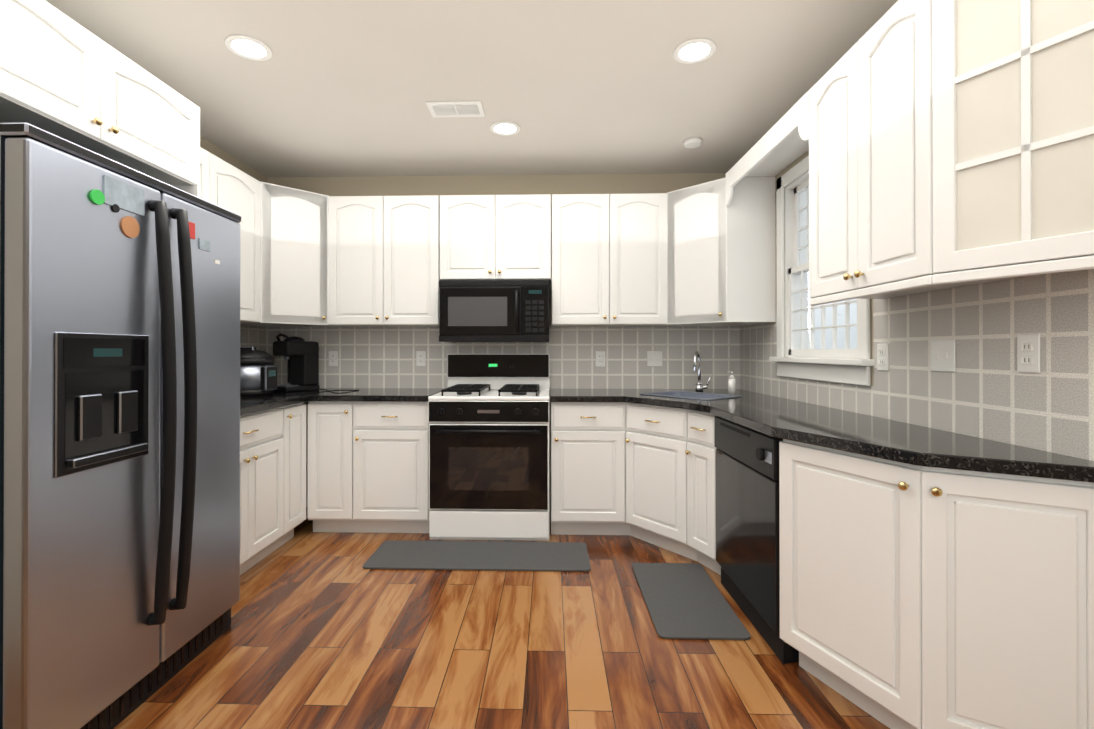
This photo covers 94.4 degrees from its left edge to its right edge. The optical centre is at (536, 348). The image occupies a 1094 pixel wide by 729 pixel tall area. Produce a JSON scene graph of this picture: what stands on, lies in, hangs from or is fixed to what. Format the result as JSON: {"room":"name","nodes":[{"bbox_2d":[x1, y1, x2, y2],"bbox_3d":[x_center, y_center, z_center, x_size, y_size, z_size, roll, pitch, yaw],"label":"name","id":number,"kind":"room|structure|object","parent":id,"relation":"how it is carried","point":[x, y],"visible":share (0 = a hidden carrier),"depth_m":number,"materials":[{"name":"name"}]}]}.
{"room":"kitchen","nodes":[
{"label":"kitchen","id":0,"kind":"room"},
{"bbox_2d":[200,137,266,182],"bbox_3d":[-2.236,-0.063,1.095,0.150,2.550,5.650,0,0,2],"label":"wall","id":1,"kind":"structure","parent":0,"point":[208,146],"depth_m":3.48,"materials":[{"name":"beige paint"}]},
{"bbox_2d":[0,0,200,197],"bbox_3d":[-1.795,0.060,1.787,0.687,2.310,1.016,0,0,2],"label":"upper cabinet","id":2,"kind":"object","parent":1,"relation":"attached to","point":[63,75],"visible":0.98,"depth_m":1.75,"materials":[{"name":"white wood"}]},
{"bbox_2d":[200,147,260,322],"bbox_3d":[-1.942,-0.631,2.804,0.336,0.920,0.995,0,0,2],"label":"upper cabinet","id":3,"kind":"object","parent":1,"relation":"attached to","point":[227,186],"visible":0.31,"depth_m":3.11,"materials":[{"name":"white wood"}]},
{"bbox_2d":[240,325,266,351],"bbox_3d":[-2.102,0.090,3.110,0.001,0.540,1.608,0,0,2],"label":"backsplash","id":4,"kind":"structure","parent":1,"relation":"attached to","point":[256,336],"depth_m":3.75,"materials":[{"name":"tile"}]},
{"bbox_2d":[45,0,897,176],"bbox_3d":[-0.352,-1.398,1.046,4.020,0.120,6.050,0,0,2],"label":"ceiling","id":5,"kind":"structure","parent":0,"point":[339,88],"depth_m":2.47,"materials":[{"name":"paint"}]},
{"bbox_2d":[225,35,272,60],"bbox_3d":[-1.269,-1.329,2.237,0.184,0.008,0.184,0,0,2],"label":"recessed light","id":6,"kind":"object","parent":5,"relation":"in","point":[247,47],"visible":1,"depth_m":2.23,"materials":[{"name":"white plastic"}]},
{"bbox_2d":[426,101,484,116],"bbox_3d":[-0.443,-1.327,2.804,0.300,0.008,0.170,0,0,2],"label":"ceiling vent","id":7,"kind":"object","parent":5,"relation":"in","point":[456,109],"visible":1,"depth_m":2.80,"materials":[{"name":"white plastic"}]},
{"bbox_2d":[490,121,520,135],"bbox_3d":[-0.186,-1.326,3.047,0.184,0.008,0.184,0,0,2],"label":"recessed light","id":8,"kind":"object","parent":5,"relation":"in","point":[505,128],"visible":1,"depth_m":3.05,"materials":[{"name":"white plastic"}]},
{"bbox_2d":[683,137,701,147],"bbox_3d":[1.000,-1.315,3.234,0.116,0.029,0.116,0,0,2],"label":"smoke detector","id":9,"kind":"object","parent":5,"relation":"attached to","point":[693,142],"visible":1,"depth_m":3.21,"materials":[{"name":"white plastic"}]},
{"bbox_2d":[673,38,715,63],"bbox_3d":[0.708,-1.329,2.262,0.184,0.008,0.184,0,0,2],"label":"recessed light","id":10,"kind":"object","parent":5,"relation":"in","point":[692,51],"visible":1,"depth_m":2.25,"materials":[{"name":"white plastic"}]},
{"bbox_2d":[267,173,725,508],"bbox_3d":[-0.270,-0.052,3.940,4.020,2.550,0.150,0,0,2],"label":"wall","id":11,"kind":"structure","parent":0,"point":[504,184],"depth_m":3.87,"materials":[{"name":"beige paint"}]},
{"bbox_2d":[240,182,340,326],"bbox_3d":[-1.782,-0.629,3.602,0.612,0.920,0.610,0,0,2],"label":"upper cabinet","id":12,"kind":"object","parent":11,"relation":"attached to","point":[294,257],"visible":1,"depth_m":3.44,"materials":[{"name":"white wood"}]},
{"bbox_2d":[328,195,439,326],"bbox_3d":[-1.080,-0.628,3.722,0.793,0.920,0.336,0,0,2],"label":"upper cabinet","id":13,"kind":"object","parent":11,"relation":"attached to","point":[383,261],"visible":1,"depth_m":3.59,"materials":[{"name":"white wood"}]},
{"bbox_2d":[440,194,550,284],"bbox_3d":[-0.285,-0.788,3.700,0.790,0.600,0.336,0,0,2],"label":"upper cabinet","id":14,"kind":"object","parent":11,"relation":"attached to","point":[495,237],"visible":1,"depth_m":3.56,"materials":[{"name":"white wood"}]},
{"bbox_2d":[439,280,548,342],"bbox_3d":[-0.284,-0.259,3.627,0.755,0.420,0.456,0,0,2],"label":"microwave","id":15,"kind":"object","parent":14,"relation":"attached to","point":[471,311],"visible":1,"depth_m":3.45,"materials":[{"name":"black"}]},
{"bbox_2d":[267,325,739,395],"bbox_3d":[-0.272,0.092,3.863,3.616,0.540,0.001,0,0,2],"label":"backsplash","id":16,"kind":"structure","parent":11,"relation":"attached to","point":[376,357],"depth_m":3.85,"materials":[{"name":"tile"}]},
{"bbox_2d":[329,351,337,365],"bbox_3d":[-1.562,0.077,3.893,0.072,0.116,0.010,0,0,2],"label":"electrical outlet","id":17,"kind":"object","parent":16,"relation":"attached to","point":[333,358],"visible":1,"depth_m":3.89,"materials":[{"name":"white plastic"}]},
{"bbox_2d":[416,351,425,365],"bbox_3d":[-0.882,0.077,3.874,0.072,0.116,0.010,0,0,2],"label":"electrical outlet","id":18,"kind":"object","parent":16,"relation":"attached to","point":[420,358],"visible":1,"depth_m":3.87,"materials":[{"name":"white plastic"}]},
{"bbox_2d":[596,351,604,366],"bbox_3d":[0.487,0.077,3.835,0.072,0.116,0.010,0,0,2],"label":"electrical outlet","id":19,"kind":"object","parent":16,"relation":"attached to","point":[600,358],"visible":1,"depth_m":3.83,"materials":[{"name":"white plastic"}]},
{"bbox_2d":[647,351,661,366],"bbox_3d":[0.897,0.077,3.822,0.115,0.116,0.012,0,0,2],"label":"electrical outlet","id":20,"kind":"object","parent":16,"relation":"attached to","point":[654,358],"visible":1,"depth_m":3.82,"materials":[{"name":"white plastic"}]},
{"bbox_2d":[552,193,666,326],"bbox_3d":[0.518,-0.628,3.677,0.809,0.920,0.336,0,0,2],"label":"upper cabinet","id":21,"kind":"object","parent":11,"relation":"attached to","point":[609,260],"visible":1,"depth_m":3.54,"materials":[{"name":"white wood"}]},
{"bbox_2d":[659,177,775,326],"bbox_3d":[1.220,-0.629,3.516,0.610,0.920,0.612,0,0,2],"label":"upper cabinet","id":22,"kind":"object","parent":11,"relation":"attached to","point":[721,264],"visible":1,"depth_m":3.24,"materials":[{"name":"white wood"}]},
{"bbox_2d":[113,507,889,728],"bbox_3d":[-0.352,1.272,1.037,4.020,0.120,6.050,0,0,2],"label":"floor","id":23,"kind":"structure","parent":0,"point":[326,630],"depth_m":1.98,"materials":[{"name":"brown wood"}]},
{"bbox_2d":[0,122,240,728],"bbox_3d":[-1.677,0.315,1.770,0.915,1.800,0.914,0,0,2],"label":"fridge","id":24,"kind":"object","parent":23,"relation":"on","point":[119,440],"visible":1,"depth_m":1.55,"materials":[{"name":"silver metal"}]},
{"bbox_2d":[240,407,283,574],"bbox_3d":[-1.779,0.778,2.657,0.606,0.880,0.715,0,0,2],"label":"base cabinet","id":25,"kind":"object","parent":23,"relation":"on","point":[261,483],"visible":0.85,"depth_m":2.78,"materials":[{"name":"white wood"}]},
{"bbox_2d":[240,388,444,415],"bbox_3d":[-1.396,0.319,3.090,1.406,0.039,1.599,0,0,2],"label":"countertop","id":26,"kind":"structure","parent":25,"relation":"on","point":[254,404],"depth_m":3.25,"materials":[{"name":"black stone"}]},
{"bbox_2d":[240,346,276,396],"bbox_3d":[-1.874,0.142,3.290,0.323,0.315,0.312,0,0,2],"label":"pressure cooker","id":27,"kind":"object","parent":26,"relation":"on","point":[258,372],"visible":0.65,"depth_m":3.21,"materials":[{"name":"silver metal"}]},
{"bbox_2d":[273,333,318,391],"bbox_3d":[-1.742,0.096,3.652,0.190,0.409,0.280,0,0,27],"label":"coffee maker","id":28,"kind":"object","parent":26,"relation":"on","point":[300,354],"visible":0.98,"depth_m":3.64,"materials":[{"name":"black plastic"}]},
{"bbox_2d":[308,389,358,390],"bbox_3d":[-1.446,0.294,3.598,0.336,0.016,0.122,0,0,2],"label":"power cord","id":29,"kind":"object","parent":26,"relation":"on","point":[333,390],"visible":1,"depth_m":3.60,"materials":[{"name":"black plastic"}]},
{"bbox_2d":[270,402,305,552],"bbox_3d":[-1.765,0.780,3.155,0.606,0.880,0.280,0,0,2],"label":"base cabinet","id":30,"kind":"object","parent":23,"relation":"on","point":[294,427],"visible":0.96,"depth_m":3.13,"materials":[{"name":"white wood"}]},
{"bbox_2d":[307,401,356,531],"bbox_3d":[-1.331,0.781,3.554,0.300,0.880,0.606,0,0,2],"label":"base cabinet","id":31,"kind":"object","parent":23,"relation":"on","point":[330,471],"visible":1,"depth_m":3.29,"materials":[{"name":"white wood"}]},
{"bbox_2d":[353,401,429,532],"bbox_3d":[-0.934,0.781,3.543,0.495,0.880,0.606,0,0,2],"label":"base cabinet","id":32,"kind":"object","parent":23,"relation":"on","point":[390,467],"visible":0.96,"depth_m":3.27,"materials":[{"name":"white wood"}]},
{"bbox_2d":[363,540,590,571],"bbox_3d":[-0.327,1.213,2.977,1.270,0.012,0.400,0,0,2],"label":"area rug","id":33,"kind":"object","parent":23,"relation":"on","point":[483,555],"visible":0.96,"depth_m":2.94,"materials":[{"name":"grey fabric"}]},
{"bbox_2d":[428,354,549,540],"bbox_3d":[-0.290,0.628,3.485,0.769,1.185,0.716,0,0,2],"label":"range","id":34,"kind":"object","parent":23,"relation":"on","point":[489,444],"visible":1,"depth_m":3.19,"materials":[{"name":"white metal"}]},
{"bbox_2d":[551,402,629,534],"bbox_3d":[0.408,0.780,3.368,0.619,0.880,0.331,0,0,2],"label":"base cabinet","id":35,"kind":"object","parent":23,"relation":"on","point":[588,468],"visible":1,"depth_m":3.24,"materials":[{"name":"white wood"}]},
{"bbox_2d":[625,403,696,560],"bbox_3d":[0.787,0.780,3.166,0.331,0.880,0.650,0,0,-37],"label":"base cabinet","id":36,"kind":"object","parent":23,"relation":"on","point":[656,440],"visible":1,"depth_m":3.03,"materials":[{"name":"white wood"}]},
{"bbox_2d":[551,389,662,401],"bbox_3d":[0.461,0.320,3.518,0.720,0.039,0.638,0,0,2],"label":"countertop","id":37,"kind":"structure","parent":36,"relation":"on","point":[557,395],"depth_m":3.32,"materials":[{"name":"black stone"}]},
{"bbox_2d":[619,389,1093,482],"bbox_3d":[1.009,0.317,2.527,0.971,0.039,2.588,0,0,2],"label":"countertop","id":38,"kind":"structure","parent":36,"relation":"on","point":[841,430],"depth_m":1.72,"materials":[{"name":"black stone"}]},
{"bbox_2d":[640,391,741,399],"bbox_3d":[0.986,0.316,3.253,0.410,0.044,0.540,0,0,-37],"label":"sink basin","id":39,"kind":"object","parent":38,"relation":"in","point":[695,395],"visible":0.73,"depth_m":3.34,"materials":[{"name":"silver metal"}]},
{"bbox_2d":[693,351,710,391],"bbox_3d":[1.134,0.158,3.471,0.153,0.286,0.170,0,0,2],"label":"faucet","id":40,"kind":"object","parent":38,"relation":"on","point":[699,386],"visible":0.98,"depth_m":3.51,"materials":[{"name":"silver metal"}]},
{"bbox_2d":[727,371,734,393],"bbox_3d":[1.296,0.223,3.369,0.060,0.154,0.046,0,0,2],"label":"soap dispenser","id":41,"kind":"object","parent":38,"relation":"on","point":[731,384],"visible":1,"depth_m":3.35,"materials":[{"name":"white plastic"}]},
{"bbox_2d":[632,563,750,639],"bbox_3d":[0.719,1.211,2.482,0.390,0.012,0.740,0,0,2],"label":"area rug","id":42,"kind":"object","parent":23,"relation":"on","point":[685,601],"visible":0.94,"depth_m":2.38,"materials":[{"name":"grey fabric"}]},
{"bbox_2d":[685,410,720,574],"bbox_3d":[1.035,0.778,2.824,0.406,0.880,0.370,0,0,2],"label":"base cabinet","id":43,"kind":"object","parent":23,"relation":"on","point":[700,452],"visible":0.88,"depth_m":2.75,"materials":[{"name":"white wood"}]},
{"bbox_2d":[714,416,798,664],"bbox_3d":[1.070,0.779,2.317,0.319,0.876,0.747,0,0,2],"label":"dishwasher","id":44,"kind":"object","parent":23,"relation":"on","point":[747,516],"visible":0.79,"depth_m":2.19,"materials":[{"name":"black metal"}]},
{"bbox_2d":[779,439,921,728],"bbox_3d":[1.135,0.775,1.720,0.430,0.880,0.527,0,0,2],"label":"base cabinet","id":45,"kind":"object","parent":23,"relation":"on","point":[850,578],"visible":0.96,"depth_m":1.65,"materials":[{"name":"white wood"}]},
{"bbox_2d":[921,466,1093,728],"bbox_3d":[1.287,0.774,1.453,0.358,0.880,0.429,0,0,2],"label":"base cabinet","id":46,"kind":"object","parent":23,"relation":"on","point":[1007,581],"visible":1,"depth_m":1.36,"materials":[{"name":"white wood"}]},
{"bbox_2d":[767,150,873,385],"bbox_3d":[1.532,-0.063,0.988,0.150,2.550,5.650,0,0,2],"label":"wall","id":47,"kind":"structure","parent":0,"point":[793,164],"depth_m":2.86,"materials":[{"name":"beige paint"}]},
{"bbox_2d":[725,91,808,206],"bbox_3d":[1.341,-1.007,2.692,0.308,0.210,1.030,0,0,2],"label":"window valance","id":48,"kind":"object","parent":47,"relation":"attached to","point":[781,144],"visible":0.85,"depth_m":2.72,"materials":[{"name":"white wood"}]},
{"bbox_2d":[769,155,873,385],"bbox_3d":[1.550,-0.444,2.700,0.210,1.225,0.940,0,0,2],"label":"window","id":49,"kind":"structure","parent":47,"relation":"in","point":[796,329],"depth_m":2.95,"materials":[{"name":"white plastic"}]},
{"bbox_2d":[740,269,1093,460],"bbox_3d":[1.487,0.066,2.139,0.001,0.580,3.348,0,0,2],"label":"backsplash","id":50,"kind":"structure","parent":47,"relation":"attached to","point":[986,390],"depth_m":1.67,"materials":[{"name":"tile"}]},
{"bbox_2d":[877,344,888,370],"bbox_3d":[1.482,0.036,2.165,0.010,0.116,0.072,0,0,2],"label":"electrical outlet","id":51,"kind":"object","parent":50,"relation":"attached to","point":[882,357],"visible":1,"depth_m":2.16,"materials":[{"name":"white plastic"}]},
{"bbox_2d":[930,339,955,371],"bbox_3d":[1.471,0.025,1.835,0.012,0.116,0.115,0,0,2],"label":"light switch","id":52,"kind":"object","parent":50,"relation":"attached to","point":[942,356],"visible":1,"depth_m":1.83,"materials":[{"name":"white plastic"}]},
{"bbox_2d":[1017,334,1039,372],"bbox_3d":[1.463,0.014,1.505,0.010,0.116,0.072,0,0,2],"label":"electrical outlet","id":53,"kind":"object","parent":50,"relation":"attached to","point":[1028,353],"visible":1,"depth_m":1.50,"materials":[{"name":"white plastic"}]},
{"bbox_2d":[809,0,1033,305],"bbox_3d":[1.304,-0.650,1.823,0.348,0.930,0.698,0,0,2],"label":"upper cabinet","id":54,"kind":"object","parent":47,"relation":"attached to","point":[870,165],"visible":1,"depth_m":1.73,"materials":[{"name":"white wood"}]},
{"bbox_2d":[932,0,1093,284],"bbox_3d":[1.305,-0.652,1.290,0.315,0.930,0.380,0,0,2],"label":"upper cabinet","id":55,"kind":"object","parent":47,"relation":"attached to","point":[1013,132],"visible":1,"depth_m":1.32,"materials":[{"name":"white wood"}]},
{"label":"outside","id":56,"kind":"structure","parent":0,"visible":0},
{"bbox_2d":[815,299,856,348],"bbox_3d":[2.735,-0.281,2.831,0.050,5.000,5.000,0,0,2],"label":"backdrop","id":57,"kind":"structure","parent":56,"point":[828,310],"depth_m":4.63,"materials":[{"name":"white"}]}
]}

